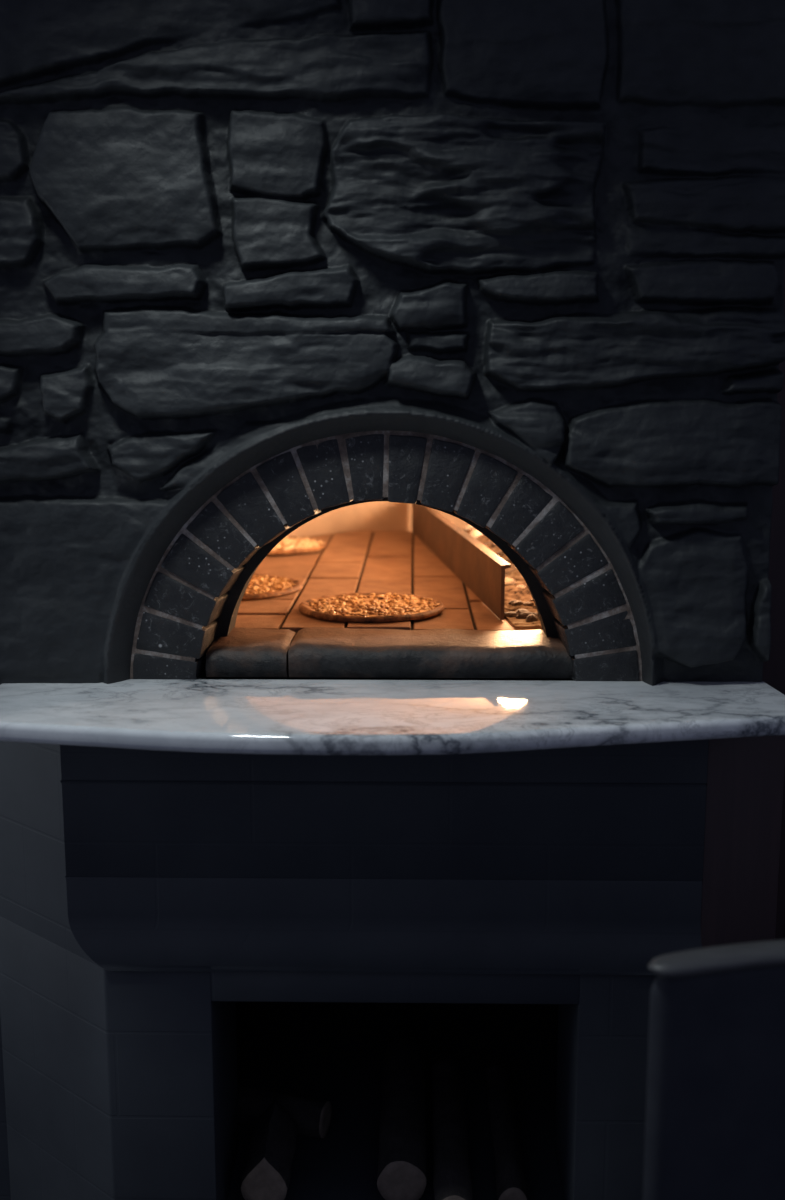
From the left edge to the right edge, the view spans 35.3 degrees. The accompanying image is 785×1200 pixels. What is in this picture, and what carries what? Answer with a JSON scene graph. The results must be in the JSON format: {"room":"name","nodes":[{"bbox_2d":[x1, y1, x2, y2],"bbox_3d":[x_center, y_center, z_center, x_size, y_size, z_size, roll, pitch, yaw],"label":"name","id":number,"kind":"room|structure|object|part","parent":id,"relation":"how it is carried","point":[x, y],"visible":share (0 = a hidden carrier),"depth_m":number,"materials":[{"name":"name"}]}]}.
{"room":"commercial kitchen","nodes":[
{"label":"commercial kitchen","id":0,"kind":"room"},
{"bbox_2d":[0,1017,10,1199],"bbox_3d":[-0.867,0.683,2.189,0.382,1.070,0.064,0,10,1],"label":"wall","id":1,"kind":"structure","parent":0,"point":[5,1193],"depth_m":2.20,"materials":[{"name":"grey paint"}]},
{"bbox_2d":[0,0,784,685],"bbox_3d":[-0.220,-0.563,2.058,1.674,1.430,0.362,0,10,1],"label":"wall","id":2,"kind":"structure","parent":0,"point":[546,238],"depth_m":1.91,"materials":[{"name":"grey stone"}]},
{"bbox_2d":[762,268,784,939],"bbox_3d":[1.630,-0.064,2.316,2.020,2.500,0.075,0,10,1],"label":"wall","id":3,"kind":"structure","parent":0,"point":[773,669],"depth_m":2.31,"materials":[{"name":"red wood"}]},
{"bbox_3d":[0.028,1.309,1.845,5.200,0.050,5.600,0,10,1],"label":"floor","id":4,"kind":"structure","parent":0,"visible":0},
{"bbox_2d":[0,672,784,1199],"bbox_3d":[-0.014,0.649,2.385,1.338,1.070,0.916,0,10,1],"label":"oven base","id":5,"kind":"object","parent":4,"relation":"on","point":[179,930],"visible":0.77,"depth_m":1.96,"materials":[{"name":"grey paint"}]},
{"bbox_2d":[240,1098,297,1199],"bbox_3d":[-0.213,0.957,2.138,0.084,0.098,0.173,0,10,1],"label":"log","id":6,"kind":"object","parent":5,"relation":"in","point":[267,1168],"visible":1,"depth_m":2.09,"materials":[{"name":"brown wood"}]},
{"bbox_2d":[238,1084,331,1138],"bbox_3d":[-0.213,0.949,2.290,0.193,0.069,0.065,3,10,17],"label":"log","id":7,"kind":"object","parent":5,"relation":"in","point":[311,1116],"visible":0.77,"depth_m":2.27,"materials":[{"name":"brown wood"}]},
{"bbox_2d":[130,431,641,680],"bbox_3d":[-0.016,-0.272,2.954,1.280,0.518,1.925,0,10,1],"label":"oven","id":8,"kind":"object","parent":5,"relation":"on","point":[355,493],"depth_m":2.05,"materials":[{"name":"brick"}]},
{"bbox_2d":[242,574,302,599],"bbox_3d":[-0.345,-0.031,2.662,0.303,0.016,0.301,-7,12,-34],"label":"pizza","id":9,"kind":"object","parent":8,"relation":"on","point":[260,586],"visible":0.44,"depth_m":2.63,"materials":[{"name":"brown food"}]},
{"bbox_2d":[268,537,326,554],"bbox_3d":[-0.337,-0.152,3.368,0.319,0.019,0.324,-1,10,-8],"label":"pizza","id":10,"kind":"object","parent":8,"relation":"on","point":[287,545],"visible":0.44,"depth_m":3.31,"materials":[{"name":"food"}]},
{"bbox_2d":[299,592,444,622],"bbox_3d":[-0.041,0.012,2.412,0.283,0.016,0.285,5,11,28],"label":"pizza","id":11,"kind":"object","parent":8,"relation":"on","point":[373,607],"visible":1,"depth_m":2.38,"materials":[{"name":"brown food"}]},
{"bbox_3d":[0.140,-0.139,3.038,0.019,0.105,1.491,-1,10,-5],"label":"ember guard","id":12,"kind":"part","parent":8,"relation":"part of","materials":[{"name":"brown metal"}]},
{"bbox_2d":[470,529,481,537],"bbox_3d":[0.253,-0.173,3.358,0.086,0.050,0.062,0,10,1],"label":"glowing ember","id":13,"kind":"object","parent":8,"relation":"in","point":[474,533],"visible":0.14,"depth_m":3.34,"materials":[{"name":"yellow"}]},
{"bbox_2d":[464,528,540,625],"bbox_3d":[0.354,-0.092,2.858,0.380,0.073,1.299,-1,10,-5],"label":"bed","id":14,"kind":"object","parent":8,"relation":"on","point":[512,592],"visible":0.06,"depth_m":2.55,"materials":[{"name":"brown wood"}]},
{"bbox_2d":[496,550,504,555],"bbox_3d":[0.265,-0.111,2.990,0.043,0.022,0.017,0,10,-3],"label":"lump","id":15,"kind":"object","parent":14,"relation":"on","point":[500,553],"visible":0.38,"depth_m":2.98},
{"bbox_2d":[504,611,516,618],"bbox_3d":[0.226,0.031,2.351,0.047,0.017,0.022,2,10,10],"label":"lump","id":16,"kind":"object","parent":14,"relation":"on","point":[511,613],"visible":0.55,"depth_m":2.34,"materials":[{"name":"brown"}]},
{"bbox_2d":[505,577,515,584],"bbox_3d":[0.243,-0.037,2.625,0.051,0.023,0.026,-5,11,-29],"label":"lump","id":17,"kind":"object","parent":14,"relation":"on","point":[508,581],"visible":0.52,"depth_m":2.62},
{"bbox_2d":[505,564,516,573],"bbox_3d":[0.270,-0.069,2.791,0.056,0.025,0.025,-1,10,-9],"label":"lump","id":18,"kind":"object","parent":14,"relation":"on","point":[513,568],"visible":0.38,"depth_m":2.78,"materials":[{"name":"brown"}]},
{"bbox_2d":[511,601,523,605],"bbox_3d":[0.246,0.008,2.424,0.028,0.013,0.013,-6,12,-33],"label":"lump","id":19,"kind":"object","parent":14,"relation":"on","point":[516,603],"visible":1,"depth_m":2.42,"materials":[{"name":"brown"}]},
{"bbox_2d":[516,609,528,615],"bbox_3d":[0.246,0.028,2.360,0.026,0.024,0.050,7,12,35],"label":"lump","id":20,"kind":"object","parent":14,"relation":"on","point":[518,611],"visible":0.45,"depth_m":2.35,"materials":[{"name":"brown"}]},
{"bbox_2d":[516,612,538,618],"bbox_3d":[0.255,0.032,2.318,0.047,0.021,0.023,1,10,8],"label":"lump","id":21,"kind":"object","parent":14,"relation":"in","point":[523,615],"visible":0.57,"depth_m":2.31,"materials":[{"name":"brown"}]},
{"bbox_2d":[523,602,533,605],"bbox_3d":[0.264,0.010,2.429,0.033,0.014,0.015,3,10,17],"label":"lump","id":22,"kind":"object","parent":14,"relation":"on","point":[525,603],"visible":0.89,"depth_m":2.42,"materials":[{"name":"brown"}]},
{"bbox_2d":[525,614,537,621],"bbox_3d":[0.259,0.036,2.295,0.024,0.026,0.052,1,10,9],"label":"lump","id":23,"kind":"object","parent":14,"relation":"in","point":[530,618],"visible":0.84,"depth_m":2.28,"materials":[{"name":"brown"}]},
{"bbox_2d":[516,585,525,589],"bbox_3d":[0.270,-0.024,2.615,0.031,0.018,0.016,7,12,36],"label":"lump","id":24,"kind":"object","parent":8,"relation":"in","point":[522,587],"visible":0.56,"depth_m":2.60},
{"bbox_2d":[0,679,784,755],"bbox_3d":[-0.008,0.176,1.887,1.289,0.030,0.340,0,10,1],"label":"countertop","id":25,"kind":"structure","parent":5,"relation":"on","point":[233,716],"depth_m":1.83,"materials":[{"name":"white stone"}]},
{"bbox_2d":[377,1032,426,1199],"bbox_3d":[0.019,0.945,2.279,0.086,0.087,0.423,0,10,1],"label":"log","id":26,"kind":"object","parent":5,"relation":"in","point":[401,1171],"visible":1,"depth_m":2.19,"materials":[{"name":"brown wood"}]},
{"bbox_2d":[431,1053,472,1199],"bbox_3d":[0.104,0.962,2.225,0.067,0.068,0.443,0,10,1],"label":"log","id":27,"kind":"object","parent":5,"relation":"in","point":[451,1162],"visible":1,"depth_m":2.19,"materials":[{"name":"brown wood"}]},
{"bbox_2d":[484,1061,527,1199],"bbox_3d":[0.204,0.968,2.249,0.051,0.050,0.403,0,10,1],"label":"log","id":28,"kind":"object","parent":5,"relation":"in","point":[510,1177],"visible":1,"depth_m":2.21,"materials":[{"name":"brown wood"}]},
{"bbox_3d":[0.572,0.682,2.193,0.159,1.069,0.405,0,10,1],"label":"panel","id":29,"kind":"part","parent":5,"relation":"part of","materials":[{"name":"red wood"}]},
{"bbox_2d":[643,939,784,1199],"bbox_3d":[0.525,0.897,1.274,0.448,0.956,0.477,-1,10,-6],"label":"upholstered chair","id":30,"kind":"object","parent":4,"relation":"on","point":[715,1128],"visible":1,"depth_m":1.39,"materials":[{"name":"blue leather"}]},
{"bbox_3d":[0.502,0.400,1.398,0.448,0.017,0.063,-1,10,-6],"label":"rail","id":31,"kind":"part","parent":30,"relation":"part of","materials":[{"name":"grey wood"}]}
]}

